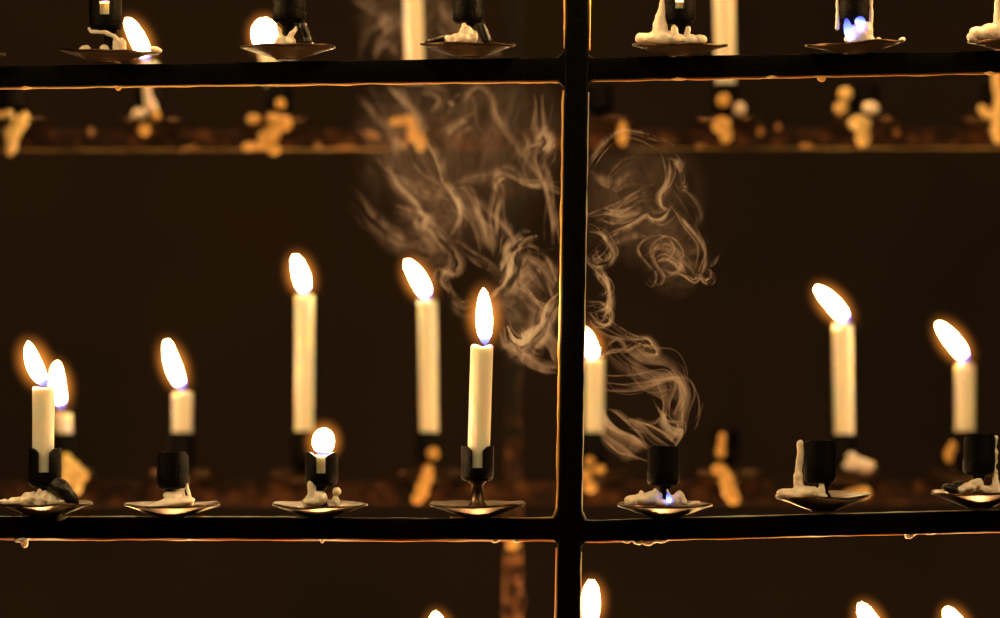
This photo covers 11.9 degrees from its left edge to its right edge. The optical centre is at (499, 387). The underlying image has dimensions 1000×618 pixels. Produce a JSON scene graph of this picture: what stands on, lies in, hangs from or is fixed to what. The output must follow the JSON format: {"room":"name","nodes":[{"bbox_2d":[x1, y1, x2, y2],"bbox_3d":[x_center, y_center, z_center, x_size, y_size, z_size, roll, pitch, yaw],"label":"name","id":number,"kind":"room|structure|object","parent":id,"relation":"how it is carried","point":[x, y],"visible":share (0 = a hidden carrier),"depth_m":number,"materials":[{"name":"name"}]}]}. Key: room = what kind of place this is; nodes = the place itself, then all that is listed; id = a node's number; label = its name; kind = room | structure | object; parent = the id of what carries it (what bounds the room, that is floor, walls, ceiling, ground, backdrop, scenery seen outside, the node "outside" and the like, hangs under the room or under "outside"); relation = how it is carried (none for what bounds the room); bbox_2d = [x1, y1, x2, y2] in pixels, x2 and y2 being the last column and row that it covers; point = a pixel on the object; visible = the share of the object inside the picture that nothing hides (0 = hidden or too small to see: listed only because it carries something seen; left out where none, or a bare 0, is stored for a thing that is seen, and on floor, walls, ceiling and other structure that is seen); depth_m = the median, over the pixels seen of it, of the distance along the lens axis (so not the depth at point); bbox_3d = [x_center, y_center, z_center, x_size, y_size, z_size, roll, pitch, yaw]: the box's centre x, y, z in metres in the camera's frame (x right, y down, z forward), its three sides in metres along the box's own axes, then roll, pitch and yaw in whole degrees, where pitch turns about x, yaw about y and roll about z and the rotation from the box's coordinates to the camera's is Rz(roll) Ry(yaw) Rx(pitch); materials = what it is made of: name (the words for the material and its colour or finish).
{"room":"church","nodes":[
{"label":"church","id":0,"kind":"room"},
{"bbox_2d":[0,0,999,617],"bbox_3d":[0.000,-0.600,4.500,5.000,3.000,0.200,0,0,0],"label":"wall","id":1,"kind":"structure","parent":0,"point":[705,309],"depth_m":4.40,"materials":[{"name":"paint"}]},
{"bbox_3d":[0.000,0.950,2.400,5.000,0.100,6.000,0,0,0],"label":"floor","id":2,"kind":"structure","parent":0,"visible":0},
{"bbox_2d":[0,0,999,617],"bbox_3d":[0.000,0.322,2.404,0.660,1.152,0.010,0,0,0],"label":"rack","id":3,"kind":"object","parent":2,"relation":"on","point":[574,68],"visible":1,"depth_m":2.40,"materials":[{"name":"black metal"}]},
{"bbox_2d":[0,448,92,520],"bbox_3d":[-0.228,0.048,2.400,0.048,0.036,0.048,0,0,0],"label":"candle holder","id":4,"kind":"object","parent":3,"relation":"attached to","point":[54,497],"visible":1,"depth_m":2.39,"materials":[{"name":"metal"}]},
{"bbox_2d":[24,341,54,471],"bbox_3d":[-0.233,0.007,2.400,0.029,0.076,0.026,0,0,0],"label":"candle","id":5,"kind":"object","parent":4,"relation":"on","point":[43,399],"visible":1,"depth_m":2.40,"materials":[{"name":"wax"}]},
{"bbox_2d":[28,448,61,486],"bbox_3d":[-0.228,0.040,2.400,0.017,0.020,0.017,0,0,0],"label":"cup","id":6,"kind":"object","parent":4,"relation":"on","point":[53,478],"depth_m":2.39,"materials":[{"name":"metal"}]},
{"bbox_2d":[59,0,161,63],"bbox_3d":[-0.195,-0.181,2.400,0.051,0.037,0.050,0,0,0],"label":"candle holder","id":7,"kind":"object","parent":3,"relation":"attached to","point":[114,50],"visible":1,"depth_m":2.39,"materials":[{"name":"metal"}]},
{"bbox_2d":[100,0,108,13],"bbox_3d":[-0.199,-0.204,2.400,0.024,0.044,0.024,0,0,0],"label":"candle","id":8,"kind":"object","parent":7,"relation":"in","point":[104,5],"visible":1,"depth_m":2.40,"materials":[{"name":"wax"}]},
{"bbox_2d":[89,0,121,30],"bbox_3d":[-0.197,-0.189,2.400,0.017,0.020,0.017,0,0,0],"label":"cup","id":9,"kind":"object","parent":7,"relation":"on","point":[112,21],"depth_m":2.39,"materials":[{"name":"metal"}]},
{"bbox_2d":[124,452,219,517],"bbox_3d":[-0.164,0.049,2.400,0.048,0.033,0.048,0,0,0],"label":"candle holder","id":10,"kind":"object","parent":3,"relation":"attached to","point":[172,476],"visible":1,"depth_m":2.39,"materials":[{"name":"metal"}]},
{"bbox_2d":[156,452,188,488],"bbox_3d":[-0.164,0.041,2.400,0.017,0.018,0.017,0,0,0],"label":"cup","id":11,"kind":"object","parent":10,"relation":"on","point":[172,467],"depth_m":2.39,"materials":[{"name":"metal"}]},
{"bbox_2d":[240,0,335,60],"bbox_3d":[-0.106,-0.180,2.400,0.048,0.033,0.048,0,0,0],"label":"candle holder","id":12,"kind":"object","parent":3,"relation":"attached to","point":[288,13],"visible":1,"depth_m":2.39,"materials":[{"name":"metal"}]},
{"bbox_2d":[272,0,305,23],"bbox_3d":[-0.105,-0.190,2.400,0.017,0.014,0.017,0,0,0],"label":"cup","id":13,"kind":"object","parent":12,"relation":"on","point":[283,11],"depth_m":2.39,"materials":[{"name":"metal"}]},
{"bbox_2d":[272,452,367,517],"bbox_3d":[-0.090,0.049,2.400,0.048,0.033,0.048,0,0,0],"label":"candle holder","id":14,"kind":"object","parent":3,"relation":"attached to","point":[316,504],"visible":1,"depth_m":2.39,"materials":[{"name":"metal"}]},
{"bbox_2d":[305,452,337,485],"bbox_3d":[-0.089,0.041,2.400,0.017,0.017,0.017,0,0,0],"label":"cup","id":15,"kind":"object","parent":14,"relation":"on","point":[330,477],"depth_m":2.39,"materials":[{"name":"metal"}]},
{"bbox_2d":[312,428,333,472],"bbox_3d":[-0.088,0.029,2.400,0.026,0.034,0.026,0,0,0],"label":"candle","id":16,"kind":"object","parent":14,"relation":"in","point":[323,439],"visible":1,"depth_m":2.40,"materials":[{"name":"wax"}]},
{"bbox_2d":[420,0,515,58],"bbox_3d":[-0.016,-0.181,2.400,0.048,0.033,0.048,0,0,0],"label":"candle holder","id":17,"kind":"object","parent":3,"relation":"attached to","point":[462,44],"visible":1,"depth_m":2.39,"materials":[{"name":"metal"}]},
{"bbox_2d":[452,0,483,23],"bbox_3d":[-0.016,-0.190,2.400,0.016,0.016,0.016,0,0,0],"label":"cup","id":18,"kind":"object","parent":17,"relation":"on","point":[464,11],"depth_m":2.39,"materials":[{"name":"metal"}]},
{"bbox_2d":[430,446,524,518],"bbox_3d":[-0.011,0.047,2.400,0.048,0.036,0.048,0,0,0],"label":"candle holder","id":19,"kind":"object","parent":3,"relation":"attached to","point":[477,508],"visible":1,"depth_m":2.39,"materials":[{"name":"metal"}]},
{"bbox_2d":[461,446,493,480],"bbox_3d":[-0.011,0.038,2.400,0.017,0.018,0.016,0,0,0],"label":"cup","id":20,"kind":"object","parent":19,"relation":"on","point":[486,473],"depth_m":2.39,"materials":[{"name":"metal"}]},
{"bbox_2d":[468,288,492,467],"bbox_3d":[-0.008,-0.007,2.400,0.026,0.100,0.026,0,0,0],"label":"candle","id":21,"kind":"object","parent":19,"relation":"in","point":[481,357],"visible":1,"depth_m":2.40,"materials":[{"name":"wax"}]},
{"bbox_2d":[617,446,712,518],"bbox_3d":[0.083,0.047,2.400,0.048,0.036,0.048,0,0,0],"label":"candle holder","id":22,"kind":"object","parent":3,"relation":"attached to","point":[663,462],"visible":1,"depth_m":2.39,"materials":[{"name":"metal"}]},
{"bbox_2d":[647,446,679,485],"bbox_3d":[0.082,0.039,2.400,0.017,0.020,0.017,0,0,0],"label":"cup","id":23,"kind":"object","parent":22,"relation":"on","point":[663,462],"depth_m":2.39,"materials":[{"name":"metal"}]},
{"bbox_2d":[632,0,727,56],"bbox_3d":[0.090,-0.183,2.400,0.048,0.036,0.048,0,0,0],"label":"candle holder","id":24,"kind":"object","parent":3,"relation":"attached to","point":[677,42],"visible":1,"depth_m":2.39,"materials":[{"name":"wax"}]},
{"bbox_2d":[675,0,682,7],"bbox_3d":[0.089,-0.205,2.400,0.024,0.042,0.024,0,0,0],"label":"candle","id":25,"kind":"object","parent":24,"relation":"in","point":[679,3],"visible":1,"depth_m":2.40,"materials":[{"name":"wax"}]},
{"bbox_2d":[664,0,695,24],"bbox_3d":[0.089,-0.192,2.400,0.017,0.019,0.017,0,0,0],"label":"cup","id":26,"kind":"object","parent":24,"relation":"on","point":[686,15],"depth_m":2.39,"materials":[{"name":"metal"}]},
{"bbox_2d":[775,440,870,511],"bbox_3d":[0.162,0.044,2.400,0.048,0.036,0.048,0,0,0],"label":"candle holder","id":27,"kind":"object","parent":3,"relation":"attached to","point":[818,457],"visible":1,"depth_m":2.39,"materials":[{"name":"metal"}]},
{"bbox_2d":[803,440,836,482],"bbox_3d":[0.160,0.037,2.400,0.017,0.021,0.017,0,0,0],"label":"cup","id":28,"kind":"object","parent":27,"relation":"on","point":[819,456],"depth_m":2.39,"materials":[{"name":"metal"}]},
{"bbox_2d":[804,0,904,54],"bbox_3d":[0.177,-0.183,2.400,0.051,0.032,0.050,0,0,0],"label":"candle holder","id":29,"kind":"object","parent":3,"relation":"attached to","point":[856,16],"visible":1,"depth_m":2.39,"materials":[{"name":"metal"}]},
{"bbox_2d":[838,0,869,24],"bbox_3d":[0.177,-0.190,2.400,0.016,0.018,0.016,0,0,0],"label":"cup","id":30,"kind":"object","parent":29,"relation":"on","point":[850,12],"depth_m":2.39,"materials":[{"name":"metal"}]},
{"bbox_2d":[931,434,999,508],"bbox_3d":[0.239,0.042,2.400,0.048,0.037,0.048,0,0,0],"label":"candle holder","id":31,"kind":"object","parent":3,"relation":"attached to","point":[980,452],"visible":1,"depth_m":2.39,"materials":[{"name":"metal"}]},
{"bbox_2d":[962,434,994,474],"bbox_3d":[0.239,0.033,2.400,0.016,0.020,0.017,0,0,0],"label":"cup","id":32,"kind":"object","parent":31,"relation":"on","point":[978,449],"depth_m":2.39,"materials":[{"name":"metal"}]},
{"bbox_2d":[967,0,999,49],"bbox_3d":[0.257,-0.184,2.400,0.048,0.032,0.048,0,0,0],"label":"candle holder","id":33,"kind":"object","parent":3,"relation":"attached to","point":[988,35],"visible":1,"depth_m":2.39,"materials":[{"name":"wax"}]},
{"bbox_2d":[0,0,999,617],"bbox_3d":[0.000,0.285,3.081,0.974,1.222,0.011,0,0,0],"label":"rack","id":34,"kind":"object","parent":2,"relation":"on","point":[513,139],"visible":0.92,"depth_m":3.08,"materials":[{"name":"metal"}]},
{"bbox_2d":[0,89,49,155],"bbox_3d":[-0.313,-0.171,3.076,0.050,0.047,0.052,0,0,0],"label":"candle holder","id":35,"kind":"object","parent":34,"relation":"attached to","point":[12,101],"visible":1,"depth_m":3.06,"materials":[{"name":"wax"}]},
{"bbox_2d":[0,89,25,111],"bbox_3d":[-0.313,-0.186,3.077,0.018,0.018,0.018,0,0,0],"label":"cup","id":36,"kind":"object","parent":35,"relation":"on","point":[11,100],"depth_m":3.07,"materials":[{"name":"metal"}]},
{"bbox_2d":[26,433,101,493],"bbox_3d":[-0.280,0.048,3.076,0.050,0.039,0.052,0,0,0],"label":"candle holder","id":37,"kind":"object","parent":34,"relation":"attached to","point":[73,473],"visible":0.71,"depth_m":3.06,"materials":[{"name":"metal"}]},
{"bbox_2d":[52,364,71,432],"bbox_3d":[-0.283,0.008,3.077,0.028,0.066,0.028,0,0,0],"label":"candle","id":38,"kind":"object","parent":37,"relation":"on","point":[62,421],"visible":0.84,"depth_m":3.07,"materials":[{"name":"wax"}]},
{"bbox_2d":[54,433,77,460],"bbox_3d":[-0.280,0.039,3.077,0.018,0.020,0.018,0,0,0],"label":"cup","id":39,"kind":"object","parent":37,"relation":"on","point":[68,442],"depth_m":3.07,"materials":[{"name":"metal"}]},
{"bbox_2d":[112,87,188,135],"bbox_3d":[-0.224,-0.179,3.077,0.050,0.038,0.051,0,0,0],"label":"candle holder","id":40,"kind":"object","parent":34,"relation":"attached to","point":[145,118],"visible":0.91,"depth_m":3.06,"materials":[{"name":"metal"}]},
{"bbox_2d":[128,21,157,63],"bbox_3d":[-0.232,-0.217,3.077,0.032,0.055,0.027,0,0,0],"label":"candle","id":41,"kind":"object","parent":40,"relation":"on","point":[139,42],"visible":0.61,"depth_m":3.08,"materials":[{"name":"wax"}]},
{"bbox_2d":[136,87,163,111],"bbox_3d":[-0.224,-0.186,3.077,0.018,0.018,0.018,0,0,0],"label":"cup","id":42,"kind":"object","parent":40,"relation":"on","point":[149,99],"depth_m":3.07,"materials":[{"name":"metal"}]},
{"bbox_2d":[144,432,219,481],"bbox_3d":[-0.204,0.044,3.077,0.050,0.032,0.050,0,0,0],"label":"candle holder","id":43,"kind":"object","parent":34,"relation":"attached to","point":[177,441],"visible":0.46,"depth_m":3.07,"materials":[{"name":"metal"}]},
{"bbox_2d":[165,342,192,432],"bbox_3d":[-0.209,0.001,3.077,0.032,0.080,0.028,0,0,0],"label":"candle","id":44,"kind":"object","parent":43,"relation":"in","point":[181,401],"visible":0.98,"depth_m":3.07,"materials":[{"name":"wax"}]},
{"bbox_2d":[168,432,195,465],"bbox_3d":[-0.204,0.039,3.077,0.018,0.022,0.018,0,0,0],"label":"cup","id":45,"kind":"object","parent":43,"relation":"on","point":[177,441],"depth_m":3.07,"materials":[{"name":"metal"}]},
{"bbox_2d":[240,86,316,154],"bbox_3d":[-0.142,-0.172,3.076,0.050,0.047,0.051,0,0,0],"label":"candle holder","id":46,"kind":"object","parent":34,"relation":"attached to","point":[278,101],"visible":0.98,"depth_m":3.06,"materials":[{"name":"wax"}]},
{"bbox_2d":[255,21,278,87],"bbox_3d":[-0.151,-0.217,3.077,0.032,0.055,0.032,0,0,0],"label":"candle","id":47,"kind":"object","parent":46,"relation":"on","point":[264,31],"visible":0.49,"depth_m":3.07,"materials":[{"name":"wax"}]},
{"bbox_2d":[265,86,292,111],"bbox_3d":[-0.142,-0.186,3.077,0.018,0.018,0.018,0,0,0],"label":"cup","id":48,"kind":"object","parent":46,"relation":"on","point":[278,99],"depth_m":3.07,"materials":[{"name":"metal"}]},
{"bbox_2d":[266,431,340,481],"bbox_3d":[-0.126,0.044,3.077,0.050,0.033,0.050,0,0,0],"label":"candle holder","id":49,"kind":"object","parent":34,"relation":"attached to","point":[301,442],"visible":0.62,"depth_m":3.07,"materials":[{"name":"metal"}]},
{"bbox_2d":[294,257,313,430],"bbox_3d":[-0.128,-0.026,3.077,0.030,0.135,0.029,0,0,0],"label":"candle","id":50,"kind":"object","parent":49,"relation":"in","point":[304,304],"visible":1,"depth_m":3.07,"materials":[{"name":"wax"}]},
{"bbox_2d":[290,431,317,465],"bbox_3d":[-0.126,0.039,3.077,0.018,0.022,0.018,0,0,0],"label":"cup","id":51,"kind":"object","parent":49,"relation":"on","point":[301,442],"depth_m":3.07,"materials":[{"name":"metal"}]},
{"bbox_2d":[377,84,452,150],"bbox_3d":[-0.054,-0.173,3.076,0.050,0.044,0.052,0,0,0],"label":"candle holder","id":52,"kind":"object","parent":34,"relation":"attached to","point":[414,101],"visible":0.99,"depth_m":3.07,"materials":[{"name":"metal"}]},
{"bbox_2d":[403,0,423,59],"bbox_3d":[-0.056,-0.239,3.077,0.015,0.089,0.012,0,0,0],"label":"candle","id":53,"kind":"object","parent":52,"relation":"in","point":[413,9],"visible":0.65,"depth_m":3.07,"materials":[{"name":"wax"}]},
{"bbox_2d":[401,84,428,111],"bbox_3d":[-0.054,-0.186,3.077,0.018,0.018,0.018,0,0,0],"label":"cup","id":54,"kind":"object","parent":52,"relation":"on","point":[414,96],"depth_m":3.07,"materials":[{"name":"metal"}]},
{"bbox_2d":[390,432,460,503],"bbox_3d":[-0.045,0.051,3.076,0.050,0.046,0.051,0,0,0],"label":"candle holder","id":55,"kind":"object","parent":34,"relation":"attached to","point":[429,450],"visible":0.99,"depth_m":3.07,"materials":[{"name":"metal"}]},
{"bbox_2d":[407,262,437,431],"bbox_3d":[-0.052,-0.025,3.077,0.034,0.132,0.029,0,0,0],"label":"candle","id":56,"kind":"object","parent":55,"relation":"on","point":[427,309],"visible":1,"depth_m":3.07,"materials":[{"name":"wax"}]},
{"bbox_2d":[415,432,442,462],"bbox_3d":[-0.045,0.038,3.077,0.018,0.020,0.018,0,0,0],"label":"cup","id":57,"kind":"object","parent":55,"relation":"on","point":[429,449],"depth_m":3.07,"materials":[{"name":"metal"}]},
{"bbox_2d":[585,583,595,617],"bbox_3d":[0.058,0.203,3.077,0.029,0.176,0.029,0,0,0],"label":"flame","id":58,"kind":"object","parent":34,"relation":"on","point":[590,601],"visible":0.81,"depth_m":3.08,"materials":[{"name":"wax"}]},
{"bbox_2d":[555,432,632,492],"bbox_3d":[0.060,0.048,3.077,0.050,0.039,0.050,0,0,0],"label":"candle holder","id":59,"kind":"object","parent":34,"relation":"attached to","point":[595,453],"visible":0.87,"depth_m":3.07,"materials":[{"name":"metal"}]},
{"bbox_2d":[585,330,603,431],"bbox_3d":[0.057,-0.003,3.077,0.030,0.088,0.028,0,0,0],"label":"candle","id":60,"kind":"object","parent":59,"relation":"on","point":[594,367],"visible":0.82,"depth_m":3.07,"materials":[{"name":"wax"}]},
{"bbox_2d":[583,432,607,463],"bbox_3d":[0.060,0.038,3.077,0.018,0.020,0.018,0,0,0],"label":"cup","id":61,"kind":"object","parent":59,"relation":"on","point":[595,443],"depth_m":3.07,"materials":[{"name":"metal"}]},
{"bbox_2d":[588,83,637,145],"bbox_3d":[0.064,-0.174,3.077,0.050,0.041,0.050,0,0,0],"label":"candle holder","id":62,"kind":"object","parent":34,"relation":"attached to","point":[601,102],"visible":0.87,"depth_m":3.07,"materials":[{"name":"metal"}]},
{"bbox_2d":[588,83,613,111],"bbox_3d":[0.064,-0.186,3.077,0.018,0.018,0.018,0,0,0],"label":"cup","id":63,"kind":"object","parent":62,"relation":"on","point":[600,94],"depth_m":3.07,"materials":[{"name":"metal"}]},
{"bbox_2d":[688,83,762,142],"bbox_3d":[0.145,-0.175,3.076,0.050,0.039,0.051,0,0,0],"label":"candle holder","id":64,"kind":"object","parent":34,"relation":"attached to","point":[726,98],"visible":1,"depth_m":3.06,"materials":[{"name":"metal"}]},
{"bbox_2d":[714,0,735,83],"bbox_3d":[0.144,-0.241,3.077,0.015,0.092,0.013,0,0,0],"label":"candle","id":65,"kind":"object","parent":64,"relation":"in","point":[724,10],"visible":0.73,"depth_m":3.07,"materials":[{"name":"wax"}]},
{"bbox_2d":[712,83,739,111],"bbox_3d":[0.145,-0.186,3.077,0.018,0.018,0.018,0,0,0],"label":"cup","id":66,"kind":"object","parent":64,"relation":"on","point":[726,98],"depth_m":3.07,"materials":[{"name":"metal"}]},
{"bbox_2d":[688,429,764,503],"bbox_3d":[0.145,0.050,3.076,0.050,0.048,0.052,0,0,0],"label":"candle holder","id":67,"kind":"object","parent":34,"relation":"attached to","point":[726,446],"visible":1,"depth_m":3.07,"materials":[{"name":"metal"}]},
{"bbox_2d":[713,429,740,460],"bbox_3d":[0.145,0.036,3.077,0.018,0.020,0.018,0,0,-29],"label":"cup","id":68,"kind":"object","parent":67,"relation":"on","point":[726,446],"depth_m":3.07,"materials":[{"name":"metal"}]},
{"bbox_2d":[831,434,881,492],"bbox_3d":[0.221,0.050,3.077,0.050,0.042,0.051,0,0,0],"label":"candle holder","id":69,"kind":"object","parent":34,"relation":"attached to","point":[852,468],"visible":0.7,"depth_m":3.07,"materials":[{"name":"metal"}]},
{"bbox_2d":[817,288,853,434],"bbox_3d":[0.213,-0.017,3.077,0.039,0.115,0.029,0,0,0],"label":"candle","id":70,"kind":"object","parent":69,"relation":"in","point":[842,333],"visible":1,"depth_m":3.07,"materials":[{"name":"wax"}]},
{"bbox_2d":[831,434,857,463],"bbox_3d":[0.220,0.039,3.077,0.018,0.019,0.018,0,0,0],"label":"cup","id":71,"kind":"object","parent":69,"relation":"on","point":[846,444],"depth_m":3.07,"materials":[{"name":"metal"}]},
{"bbox_2d":[827,83,904,146],"bbox_3d":[0.235,-0.174,3.076,0.050,0.041,0.052,0,0,0],"label":"candle holder","id":72,"kind":"object","parent":34,"relation":"attached to","point":[866,96],"visible":1,"depth_m":3.07,"materials":[{"name":"metal"}]},
{"bbox_2d":[852,83,879,111],"bbox_3d":[0.235,-0.186,3.077,0.018,0.018,0.018,0,0,0],"label":"cup","id":73,"kind":"object","parent":72,"relation":"on","point":[864,94],"depth_m":3.07,"materials":[{"name":"metal"}]},
{"bbox_2d":[860,606,873,617],"bbox_3d":[0.237,0.210,3.077,0.032,0.161,0.029,0,0,0],"label":"candle","id":74,"kind":"object","parent":34,"relation":"on","point":[865,613],"visible":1,"depth_m":3.08,"materials":[{"name":"wax"}]},
{"bbox_2d":[946,610,956,617],"bbox_3d":[0.292,0.212,3.077,0.032,0.159,0.029,0,0,0],"label":"candle","id":75,"kind":"object","parent":34,"relation":"on","point":[950,614],"visible":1,"depth_m":3.08,"materials":[{"name":"wax"}]},
{"bbox_2d":[925,431,999,481],"bbox_3d":[0.297,0.044,3.077,0.050,0.033,0.050,0,0,0],"label":"candle holder","id":76,"kind":"object","parent":34,"relation":"attached to","point":[953,454],"visible":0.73,"depth_m":3.07,"materials":[{"name":"metal"}]},
{"bbox_2d":[938,324,974,430],"bbox_3d":[0.290,-0.005,3.077,0.038,0.092,0.029,0,0,0],"label":"candle","id":77,"kind":"object","parent":76,"relation":"on","point":[964,373],"visible":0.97,"depth_m":3.07,"materials":[{"name":"wax"}]},
{"bbox_2d":[950,431,976,463],"bbox_3d":[0.297,0.038,3.077,0.018,0.021,0.018,0,0,0],"label":"cup","id":78,"kind":"object","parent":76,"relation":"on","point":[956,437],"depth_m":3.07,"materials":[{"name":"metal"}]},
{"bbox_2d":[955,74,999,143],"bbox_3d":[0.317,-0.185,3.076,0.050,0.060,0.052,0,0,0],"label":"candle holder","id":79,"kind":"object","parent":34,"relation":"attached to","point":[989,108],"visible":0.87,"depth_m":3.06,"materials":[{"name":"wax"}]},
{"bbox_2d":[980,83,994,109],"bbox_3d":[0.317,-0.186,3.077,0.018,0.018,0.018,0,0,0],"label":"cup","id":80,"kind":"object","parent":79,"relation":"on","point":[987,91],"depth_m":3.07,"materials":[{"name":"metal"}]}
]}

